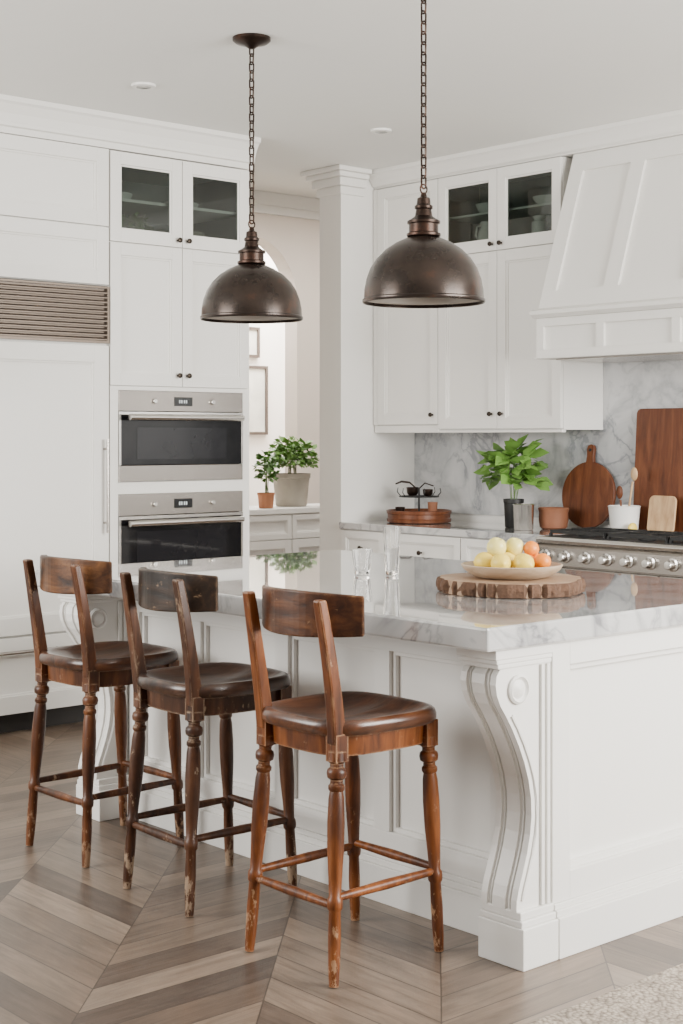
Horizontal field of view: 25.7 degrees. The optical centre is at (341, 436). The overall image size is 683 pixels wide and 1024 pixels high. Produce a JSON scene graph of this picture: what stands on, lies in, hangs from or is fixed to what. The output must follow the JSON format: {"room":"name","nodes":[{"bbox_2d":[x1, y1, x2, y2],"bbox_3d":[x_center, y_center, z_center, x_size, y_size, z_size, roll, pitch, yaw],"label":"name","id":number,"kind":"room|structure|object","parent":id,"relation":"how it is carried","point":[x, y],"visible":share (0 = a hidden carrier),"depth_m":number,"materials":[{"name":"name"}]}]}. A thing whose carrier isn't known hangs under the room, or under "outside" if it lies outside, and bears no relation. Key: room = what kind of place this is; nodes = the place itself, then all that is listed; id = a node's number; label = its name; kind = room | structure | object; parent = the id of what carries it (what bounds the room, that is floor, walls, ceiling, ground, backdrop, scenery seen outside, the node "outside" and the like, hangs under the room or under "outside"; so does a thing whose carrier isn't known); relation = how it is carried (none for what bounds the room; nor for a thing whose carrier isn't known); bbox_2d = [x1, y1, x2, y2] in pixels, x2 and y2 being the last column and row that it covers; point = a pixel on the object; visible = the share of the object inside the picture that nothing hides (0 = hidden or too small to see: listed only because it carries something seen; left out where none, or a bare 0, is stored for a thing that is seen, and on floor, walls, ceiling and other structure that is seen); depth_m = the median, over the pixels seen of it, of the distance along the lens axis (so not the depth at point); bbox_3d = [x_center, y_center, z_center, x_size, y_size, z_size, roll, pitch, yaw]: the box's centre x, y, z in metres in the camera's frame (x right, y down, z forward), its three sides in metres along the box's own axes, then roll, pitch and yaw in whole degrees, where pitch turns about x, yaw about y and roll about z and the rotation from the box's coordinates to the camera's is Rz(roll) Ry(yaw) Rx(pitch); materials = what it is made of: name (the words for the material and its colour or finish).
{"room":"kitchen","nodes":[
{"label":"kitchen","id":0,"kind":"room"},
{"bbox_2d":[249,246,284,505],"bbox_3d":[-1.915,-0.220,12.125,4.800,3.300,0.100,0,0,-41],"label":"wall","id":1,"kind":"structure","parent":0,"point":[272,336],"depth_m":13.20,"materials":[{"name":"paint"}]},
{"bbox_2d":[249,327,259,357],"bbox_3d":[-0.838,-0.823,12.983,0.310,0.265,0.038,0,0,-41],"label":"picture frame","id":2,"kind":"object","parent":1,"relation":"attached to","point":[254,332],"visible":0.41,"depth_m":13.04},
{"bbox_2d":[249,330,256,354],"bbox_3d":[-0.837,-0.823,12.982,0.260,0.215,0.005,0,0,-41],"label":"print","id":3,"kind":"object","parent":2,"relation":"attached to","point":[252,333],"depth_m":13.04},
{"bbox_2d":[249,365,267,434],"bbox_3d":[-0.887,-0.320,12.940,0.620,0.600,0.038,0,0,-41],"label":"picture frame","id":4,"kind":"object","parent":1,"relation":"attached to","point":[258,375],"visible":0.41,"depth_m":13.08,"materials":[{"name":"white"}]},
{"bbox_2d":[249,213,319,503],"bbox_3d":[-1.070,-0.220,11.170,4.800,3.300,0.150,0,0,-41],"label":"wall","id":5,"kind":"structure","parent":0,"point":[293,244],"depth_m":11.77,"materials":[{"name":"beige paint"}]},
{"bbox_2d":[250,190,319,220],"bbox_3d":[-0.997,-1.789,11.087,4.600,0.158,0.069,0,0,-41],"label":"trim","id":6,"kind":"structure","parent":5,"relation":"attached to","point":[271,203],"depth_m":11.57,"materials":[{"name":"white paint"}]},
{"bbox_2d":[250,171,319,198],"bbox_3d":[-0.954,-1.920,11.039,4.800,0.100,3.400,0,0,-41],"label":"ceiling","id":7,"kind":"structure","parent":0,"point":[267,182],"depth_m":11.15,"materials":[{"name":"paint"}]},
{"bbox_2d":[0,0,682,178],"bbox_3d":[0.116,-1.795,4.509,7.350,0.350,7.800,0,0,-41],"label":"ceiling","id":8,"kind":"structure","parent":0,"point":[330,73],"depth_m":6.54,"materials":[{"name":"paint"}]},
{"bbox_2d":[0,94,260,170],"bbox_3d":[-1.938,-1.537,6.907,3.850,0.164,0.185,0,0,-41],"label":"trim","id":9,"kind":"structure","parent":8,"relation":"attached to","point":[19,116],"depth_m":7.58,"materials":[{"name":"white paint"}]},
{"bbox_2d":[131,82,155,89],"bbox_3d":[-0.910,-1.614,6.899,0.116,0.012,0.116,0,0,-41],"label":"recessed light","id":10,"kind":"object","parent":8,"relation":"in","point":[137,85],"visible":1,"depth_m":6.87,"materials":[{"name":"white paint"}]},
{"bbox_2d":[200,33,302,323],"bbox_3d":[-0.364,-1.047,6.086,0.418,1.144,0.418,0,0,12],"label":"pendant lamp","id":11,"kind":"object","parent":8,"relation":"hanging from","point":[251,291],"visible":1,"depth_m":5.98,"materials":[{"name":"brown metal"}]},
{"bbox_2d":[370,128,391,133],"bbox_3d":[0.208,-1.614,7.915,0.116,0.012,0.116,0,0,-41],"label":"recessed light","id":12,"kind":"object","parent":8,"relation":"in","point":[374,130],"visible":1,"depth_m":7.90,"materials":[{"name":"white paint"}]},
{"bbox_2d":[362,0,484,307],"bbox_3d":[0.280,-1.037,5.102,0.418,1.164,0.418,0,0,1],"label":"pendant lamp","id":13,"kind":"object","parent":8,"relation":"hanging from","point":[423,269],"visible":1,"depth_m":4.98,"materials":[{"name":"brown metal"}]},
{"bbox_2d":[369,109,682,189],"bbox_3d":[1.458,-1.567,7.796,0.185,0.104,3.745,0,0,-41],"label":"trim","id":14,"kind":"structure","parent":8,"relation":"attached to","point":[666,124],"depth_m":8.14,"materials":[{"name":"white paint"}]},
{"bbox_2d":[0,721,682,1023],"bbox_3d":[-0.167,1.430,6.528,9.600,0.001,11.200,0,0,-41],"label":"floor","id":15,"kind":"structure","parent":0,"point":[77,946],"depth_m":4.17,"materials":[{"name":"brown wood"}]},
{"bbox_2d":[0,278,109,732],"bbox_3d":[-1.743,0.338,7.437,1.005,2.185,0.689,0,0,-41],"label":"refrigerator","id":16,"kind":"object","parent":15,"relation":"on","point":[55,337],"visible":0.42,"depth_m":7.33,"materials":[{"name":"white paint"}]},
{"bbox_2d":[0,133,108,285],"bbox_3d":[-1.758,-1.106,7.454,1.005,0.688,0.644,0,0,-41],"label":"upper cabinet","id":17,"kind":"object","parent":16,"relation":"on","point":[54,195],"visible":1,"depth_m":7.35,"materials":[{"name":"white paint"}]},
{"bbox_2d":[23,555,183,867],"bbox_3d":[-0.832,0.919,5.252,0.457,1.021,0.423,0,0,-43],"label":"bar stool","id":18,"kind":"object","parent":15,"relation":"on","point":[90,665],"visible":0.9,"depth_m":5.17,"materials":[{"name":"brown wood"}]},
{"bbox_2d":[105,150,248,564],"bbox_3d":[-1.038,-0.010,8.078,0.890,2.880,0.685,0,0,-41],"label":"tall cabinet","id":19,"kind":"object","parent":15,"relation":"on","point":[159,280],"visible":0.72,"depth_m":7.84,"materials":[{"name":"white paint"}]},
{"bbox_2d":[122,192,132,198],"bbox_3d":[-1.202,-1.252,7.923,0.200,0.060,0.200,0,0,-41],"label":"serving bowl","id":20,"kind":"object","parent":19,"relation":"on","point":[126,195],"visible":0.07,"depth_m":7.87,"materials":[{"name":"white ceramic"}]},
{"bbox_2d":[122,212,153,229],"bbox_3d":[-1.154,-1.105,7.901,0.337,0.185,0.274,0,0,-41],"label":"potted plant","id":21,"kind":"object","parent":19,"relation":"on","point":[134,221],"visible":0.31,"depth_m":7.87,"materials":[{"name":"green plant"}]},
{"bbox_2d":[122,198,235,224],"bbox_3d":[-1.056,-1.212,8.098,0.842,0.015,0.570,0,0,-41],"label":"shelf","id":22,"kind":"object","parent":19,"relation":"attached to","point":[157,213],"depth_m":8.12,"materials":[{"name":"white paint"}]},
{"bbox_2d":[162,202,198,206],"bbox_3d":[-0.887,-1.247,8.201,0.220,0.050,0.220,0,0,-41],"label":"serving bowl","id":23,"kind":"object","parent":19,"relation":"on","point":[194,204],"visible":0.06,"depth_m":8.15,"materials":[{"name":"white ceramic"}]},
{"bbox_2d":[118,390,244,481],"bbox_3d":[-0.990,-0.004,8.023,0.790,0.466,0.611,0,0,-41],"label":"wall oven","id":24,"kind":"object","parent":19,"relation":"in","point":[163,435],"visible":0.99,"depth_m":7.82,"materials":[{"name":"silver metal"}]},
{"bbox_2d":[118,491,244,563],"bbox_3d":[-0.990,0.581,8.023,0.790,0.580,0.611,0,0,-41],"label":"wall oven","id":25,"kind":"object","parent":19,"relation":"in","point":[152,527],"visible":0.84,"depth_m":7.82,"materials":[{"name":"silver metal"}]},
{"bbox_2d":[166,231,203,236],"bbox_3d":[-0.859,-1.062,8.199,0.220,0.100,0.220,0,0,-41],"label":"serving bowl","id":26,"kind":"object","parent":19,"relation":"on","point":[195,233],"visible":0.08,"depth_m":8.13,"materials":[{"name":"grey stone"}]},
{"bbox_2d":[120,567,296,916],"bbox_3d":[-0.420,0.919,4.736,0.457,1.021,0.423,0,0,-39],"label":"bar stool","id":27,"kind":"object","parent":15,"relation":"on","point":[194,690],"visible":0.93,"depth_m":4.65,"materials":[{"name":"brown wood"}]},
{"bbox_2d":[249,503,319,555],"bbox_3d":[-0.512,0.970,10.916,1.340,0.920,0.490,0,0,-41],"label":"base cabinet","id":28,"kind":"object","parent":15,"relation":"on","point":[277,529],"visible":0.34,"depth_m":10.70,"materials":[{"name":"white paint"}]},
{"bbox_2d":[251,450,280,507],"bbox_3d":[-0.535,0.300,10.734,0.205,0.417,0.195,0,0,-41],"label":"potted plant","id":29,"kind":"object","parent":28,"relation":"on","point":[265,499],"visible":1,"depth_m":10.70,"materials":[{"name":"green plant"}]},
{"bbox_2d":[262,435,319,506],"bbox_3d":[-0.373,0.246,11.077,0.427,0.525,0.432,0,0,-41],"label":"potted plant","id":30,"kind":"object","parent":28,"relation":"on","point":[291,489],"visible":0.91,"depth_m":10.98,"materials":[{"name":"green plant"}]},
{"bbox_2d":[242,585,443,987],"bbox_3d":[0.004,0.919,4.166,0.457,1.021,0.423,0,0,-41],"label":"bar stool","id":31,"kind":"object","parent":15,"relation":"on","point":[342,726],"visible":1,"depth_m":4.10,"materials":[{"name":"brown wood"}]},
{"bbox_2d":[341,529,383,553],"bbox_3d":[0.339,0.991,9.052,0.645,0.878,0.386,0,0,-41],"label":"base cabinet","id":32,"kind":"object","parent":15,"relation":"on","point":[350,539],"visible":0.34,"depth_m":8.87,"materials":[{"name":"white paint"}]},
{"bbox_2d":[339,520,572,541],"bbox_3d":[1.331,0.530,7.954,0.634,0.040,3.350,0,0,-41],"label":"countertop","id":33,"kind":"structure","parent":32,"relation":"on","point":[483,530],"depth_m":8.45,"materials":[{"name":"stone"}]},
{"bbox_2d":[386,480,451,523],"bbox_3d":[0.461,0.385,8.957,0.390,0.247,0.396,0,0,-41],"label":"tray stand","id":34,"kind":"object","parent":33,"relation":"on","point":[430,515],"visible":1,"depth_m":8.83,"materials":[{"name":"brown wood"}]},
{"bbox_2d":[395,507,404,510],"bbox_3d":[0.351,0.449,8.990,0.060,0.060,0.060,0,0,-41],"label":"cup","id":35,"kind":"object","parent":34,"relation":"on","point":[396,508],"depth_m":8.96,"materials":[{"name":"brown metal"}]},
{"bbox_2d":[406,487,418,495],"bbox_3d":[0.426,0.326,8.996,0.076,0.050,0.076,0,0,-41],"label":"cup","id":36,"kind":"object","parent":34,"relation":"on","point":[411,491],"depth_m":8.97,"materials":[{"name":"black ceramic"}]},
{"bbox_2d":[386,508,451,523],"bbox_3d":[0.463,0.472,8.955,0.390,0.074,0.390,0,0,-41],"label":"tray","id":37,"kind":"object","parent":34,"relation":"on","point":[397,515],"depth_m":8.80,"materials":[{"name":"brown wood"}]},
{"bbox_2d":[423,489,432,495],"bbox_3d":[0.514,0.331,8.927,0.064,0.040,0.064,0,0,-41],"label":"cup","id":38,"kind":"object","parent":34,"relation":"on","point":[428,492],"depth_m":8.90,"materials":[{"name":"black ceramic"}]},
{"bbox_2d":[428,502,437,510],"bbox_3d":[0.537,0.431,8.840,0.060,0.095,0.060,0,0,-41],"label":"cup","id":39,"kind":"object","parent":34,"relation":"on","point":[432,506],"depth_m":8.82,"materials":[{"name":"brown ceramic"}]},
{"bbox_2d":[473,434,552,527],"bbox_3d":[0.973,0.245,8.465,0.401,0.527,0.497,0,0,-41],"label":"basil plant","id":40,"kind":"object","parent":33,"relation":"on","point":[500,460],"visible":0.98,"depth_m":8.39,"materials":[{"name":"green plant"}]},
{"bbox_2d":[513,503,534,529],"bbox_3d":[0.999,0.438,8.227,0.124,0.142,0.124,0,0,-41],"label":"metal cup","id":41,"kind":"object","parent":33,"relation":"on","point":[523,513],"visible":1,"depth_m":8.18,"materials":[{"name":"metal"}]},
{"bbox_2d":[538,507,568,529],"bbox_3d":[1.174,0.450,8.302,0.174,0.118,0.174,0,0,-41],"label":"terracotta pot","id":42,"kind":"object","parent":33,"relation":"on","point":[549,517],"visible":0.98,"depth_m":8.23,"materials":[{"name":"orange ceramic"}]},
{"bbox_2d":[562,444,615,527],"bbox_3d":[1.375,0.273,8.326,0.066,0.466,0.369,0,0,-41],"label":"cutting board","id":43,"kind":"object","parent":33,"relation":"on","point":[588,491],"visible":0.83,"depth_m":8.31,"materials":[{"name":"brown wood"}]},
{"bbox_2d":[608,505,640,528],"bbox_3d":[1.505,0.437,7.981,0.176,0.144,0.176,0,0,-41],"label":"pot","id":44,"kind":"object","parent":33,"relation":"on","point":[622,516],"visible":0.66,"depth_m":7.91,"materials":[{"name":"white ceramic"}]},
{"bbox_2d":[616,486,622,505],"bbox_3d":[1.491,0.378,8.009,0.020,0.237,0.062,0,0,-31],"label":"wooden spoon","id":45,"kind":"object","parent":44,"relation":"in","point":[619,491],"visible":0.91,"depth_m":8.01,"materials":[{"name":"brown wood"}]},
{"bbox_2d":[628,467,637,505],"bbox_3d":[1.535,0.328,7.946,0.018,0.337,0.083,0,0,-41],"label":"wooden spoon","id":46,"kind":"object","parent":44,"relation":"in","point":[634,473],"visible":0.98,"depth_m":7.93,"materials":[{"name":"brown wood"}]},
{"bbox_2d":[628,523,636,528],"bbox_3d":[1.525,0.478,7.858,0.057,0.058,0.032,0,0,-41],"label":"lemon","id":47,"kind":"object","parent":33,"relation":"on","point":[631,525],"visible":0.66,"depth_m":7.84,"materials":[{"name":"yellow food"}]},
{"bbox_2d":[633,408,682,531],"bbox_3d":[1.725,0.177,7.935,0.059,0.660,0.420,0,0,-41],"label":"cutting board","id":48,"kind":"object","parent":33,"relation":"on","point":[659,431],"visible":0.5,"depth_m":7.97,"materials":[{"name":"brown wood"}]},
{"bbox_2d":[647,495,676,530],"bbox_3d":[1.674,0.406,7.836,0.042,0.199,0.170,0,0,-41],"label":"board","id":49,"kind":"object","parent":33,"relation":"on","point":[662,509],"visible":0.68,"depth_m":7.83,"materials":[{"name":"brown wood"}]},
{"bbox_2d":[56,594,682,971],"bbox_3d":[0.188,0.998,5.261,1.394,0.864,2.276,0,0,-41],"label":"kitchen island","id":50,"kind":"object","parent":15,"relation":"on","point":[559,765],"visible":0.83,"depth_m":4.42,"materials":[{"name":"white paint"}]},
{"bbox_2d":[35,550,682,652],"bbox_3d":[0.182,0.532,5.288,1.520,0.064,2.320,0,0,-41],"label":"island countertop","id":51,"kind":"structure","parent":50,"relation":"on","point":[408,605],"depth_m":4.64,"materials":[{"name":"stone"}]},
{"bbox_2d":[352,549,371,574],"bbox_3d":[0.074,0.453,5.433,0.076,0.092,0.074,0,0,-41],"label":"drinking glass","id":52,"kind":"object","parent":51,"relation":"on","point":[361,557],"visible":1,"depth_m":5.41,"materials":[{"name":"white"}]},
{"bbox_2d":[383,527,400,574],"bbox_3d":[0.183,0.413,5.430,0.066,0.172,0.064,0,0,-41],"label":"drinking glass","id":53,"kind":"object","parent":51,"relation":"on","point":[391,535],"visible":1,"depth_m":5.41,"materials":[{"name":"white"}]},
{"bbox_2d":[436,572,585,598],"bbox_3d":[0.560,0.476,4.850,0.494,0.045,0.488,0,0,-41],"label":"board","id":54,"kind":"object","parent":51,"relation":"on","point":[558,585],"visible":0.89,"depth_m":4.68,"materials":[{"name":"brown wood"}]},
{"bbox_2d":[461,561,562,579],"bbox_3d":[0.550,0.431,4.850,0.330,0.044,0.330,0,0,-41],"label":"fruit bowl","id":55,"kind":"object","parent":54,"relation":"on","point":[495,573],"visible":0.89,"depth_m":4.72,"materials":[{"name":"beige wood"}]},
{"bbox_2d":[473,552,492,566],"bbox_3d":[0.462,0.403,4.840,0.066,0.065,0.077,0,0,-41],"label":"lemon","id":56,"kind":"object","parent":55,"relation":"in","point":[483,559],"visible":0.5,"depth_m":4.82,"materials":[{"name":"yellow food"}]},
{"bbox_2d":[490,553,510,567],"bbox_3d":[0.508,0.403,4.784,0.068,0.065,0.070,0,0,-41],"label":"lemon","id":57,"kind":"object","parent":55,"relation":"in","point":[500,560],"visible":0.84,"depth_m":4.76,"materials":[{"name":"yellow food"}]},
{"bbox_2d":[504,552,514,567],"bbox_3d":[0.535,0.405,4.848,0.075,0.066,0.066,0,0,-41],"label":"lemon","id":58,"kind":"object","parent":55,"relation":"in","point":[511,556],"visible":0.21,"depth_m":4.82,"materials":[{"name":"yellow food"}]},
{"bbox_2d":[487,537,505,555],"bbox_3d":[0.500,0.357,4.844,0.064,0.064,0.064,0,0,-41],"label":"apple","id":59,"kind":"object","parent":58,"relation":"on","point":[495,545],"visible":0.74,"depth_m":4.82,"materials":[{"name":"yellow food"}]},
{"bbox_2d":[506,538,523,555],"bbox_3d":[0.562,0.359,4.880,0.062,0.062,0.062,0,0,-41],"label":"apple","id":60,"kind":"object","parent":58,"relation":"on","point":[515,546],"visible":0.83,"depth_m":4.86,"materials":[{"name":"yellow food"}]},
{"bbox_2d":[513,553,533,567],"bbox_3d":[0.580,0.403,4.780,0.069,0.066,0.068,0,0,9],"label":"lemon","id":61,"kind":"object","parent":55,"relation":"in","point":[522,560],"visible":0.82,"depth_m":4.75,"materials":[{"name":"yellow food"}]},
{"bbox_2d":[534,553,550,566],"bbox_3d":[0.648,0.401,4.832,0.052,0.054,0.052,0,0,-41],"label":"orange","id":62,"kind":"object","parent":55,"relation":"in","point":[541,560],"visible":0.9,"depth_m":4.81,"materials":[{"name":"orange food"}]},
{"bbox_3d":[0.605,0.407,4.850,0.052,0.054,0.052,0,0,-41],"label":"orange","id":63,"kind":"object","parent":55,"relation":"in","visible":0},
{"bbox_2d":[524,541,538,555],"bbox_3d":[0.616,0.363,4.870,0.052,0.052,0.049,0,0,-41],"label":"orange","id":64,"kind":"object","parent":63,"relation":"on","point":[531,547],"visible":0.94,"depth_m":4.85,"materials":[{"name":"orange food"}]},
{"bbox_2d":[399,533,462,559],"bbox_3d":[0.670,0.991,8.679,0.645,0.878,0.608,0,0,-41],"label":"base cabinet","id":65,"kind":"object","parent":15,"relation":"on","point":[418,545],"visible":0.2,"depth_m":8.44,"materials":[{"name":"white paint"}]},
{"bbox_2d":[461,537,537,560],"bbox_3d":[1.074,0.991,8.222,0.645,0.878,0.608,0,0,-41],"label":"base cabinet","id":66,"kind":"object","parent":15,"relation":"on","point":[470,547],"visible":0.06,"depth_m":8.21,"materials":[{"name":"white paint"}]},
{"bbox_2d":[528,963,682,1023],"bbox_3d":[1.827,1.423,3.632,2.850,0.012,1.820,0,0,-41],"label":"rug","id":67,"kind":"object","parent":15,"relation":"on","point":[657,998],"visible":1,"depth_m":3.74,"materials":[{"name":"beige carpet"}]},
{"bbox_2d":[536,527,682,578],"bbox_3d":[1.538,0.954,7.412,0.493,0.953,1.200,0,0,-41],"label":"range cooker","id":68,"kind":"object","parent":15,"relation":"on","point":[653,553],"visible":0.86,"depth_m":7.38,"materials":[{"name":"metal"}]},
{"bbox_2d":[536,536,682,552],"bbox_3d":[1.560,0.528,7.431,0.434,0.032,1.200,0,0,-41],"label":"cooktop","id":69,"kind":"object","parent":68,"relation":"in","point":[594,544],"depth_m":7.40,"materials":[{"name":"metal"}]},
{"bbox_2d":[320,179,414,550],"bbox_3d":[0.212,-0.095,9.335,0.750,3.050,0.198,0,0,-41],"label":"wall pier","id":70,"kind":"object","parent":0,"point":[360,467],"visible":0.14,"depth_m":9.11,"materials":[{"name":"white paint"}]},
{"bbox_2d":[300,164,371,197],"bbox_3d":[-0.033,-1.540,9.118,0.265,0.159,0.368,0,0,-41],"label":"trim","id":71,"kind":"structure","parent":70,"relation":"attached to","point":[335,179],"depth_m":9.04,"materials":[{"name":"white paint"}]},
{"bbox_2d":[415,360,682,527],"bbox_3d":[1.885,-0.095,7.910,0.135,3.050,4.150,0,0,-41],"label":"wall","id":72,"kind":"structure","parent":0,"point":[448,462],"depth_m":8.56,"materials":[{"name":"stone"}]},
{"bbox_2d":[373,179,440,432],"bbox_3d":[0.500,-0.767,9.078,0.389,1.485,0.555,0,0,-41],"label":"upper cabinet","id":73,"kind":"object","parent":72,"relation":"attached to","point":[405,340],"visible":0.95,"depth_m":9.00,"materials":[{"name":"white paint"}]},
{"bbox_2d":[438,157,602,432],"bbox_3d":[0.993,-0.767,8.520,0.389,1.485,0.930,0,0,-41],"label":"upper cabinet","id":74,"kind":"object","parent":72,"relation":"attached to","point":[490,379],"visible":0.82,"depth_m":8.40,"materials":[{"name":"white paint"}]},
{"bbox_2d":[475,221,488,239],"bbox_3d":[0.841,-1.157,8.671,0.119,0.170,0.137,0,0,-5],"label":"pitcher","id":75,"kind":"object","parent":74,"relation":"on","point":[483,233],"visible":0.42,"depth_m":8.63,"materials":[{"name":"white ceramic"}]},
{"bbox_2d":[475,202,488,212],"bbox_3d":[0.864,-1.314,8.682,0.180,0.060,0.180,0,0,-41],"label":"serving bowl","id":76,"kind":"object","parent":74,"relation":"on","point":[481,207],"visible":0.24,"depth_m":8.63,"materials":[{"name":"white ceramic"}]},
{"bbox_2d":[449,202,551,223],"bbox_3d":[1.014,-1.276,8.538,0.274,0.012,0.882,0,0,-41],"label":"shelf","id":77,"kind":"object","parent":74,"relation":"attached to","point":[524,214],"depth_m":8.62,"materials":[{"name":"white paint"}]},
{"bbox_2d":[532,215,547,232],"bbox_3d":[1.108,-1.157,8.391,0.090,0.170,0.090,0,0,-41],"label":"storage jar","id":78,"kind":"object","parent":74,"relation":"in","point":[539,224],"visible":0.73,"depth_m":8.36,"materials":[{"name":"white ceramic"}]},
{"bbox_2d":[532,194,551,203],"bbox_3d":[1.162,-1.309,8.345,0.200,0.050,0.200,0,0,-41],"label":"serving bowl","id":79,"kind":"object","parent":74,"relation":"on","point":[539,199],"visible":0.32,"depth_m":8.28,"materials":[{"name":"white ceramic"}]},
{"bbox_2d":[530,135,682,362],"bbox_3d":[1.663,-0.958,7.564,0.645,1.111,1.325,0,0,-41],"label":"range hood","id":80,"kind":"object","parent":72,"relation":"attached to","point":[612,292],"visible":1,"depth_m":7.60,"materials":[{"name":"white paint"}]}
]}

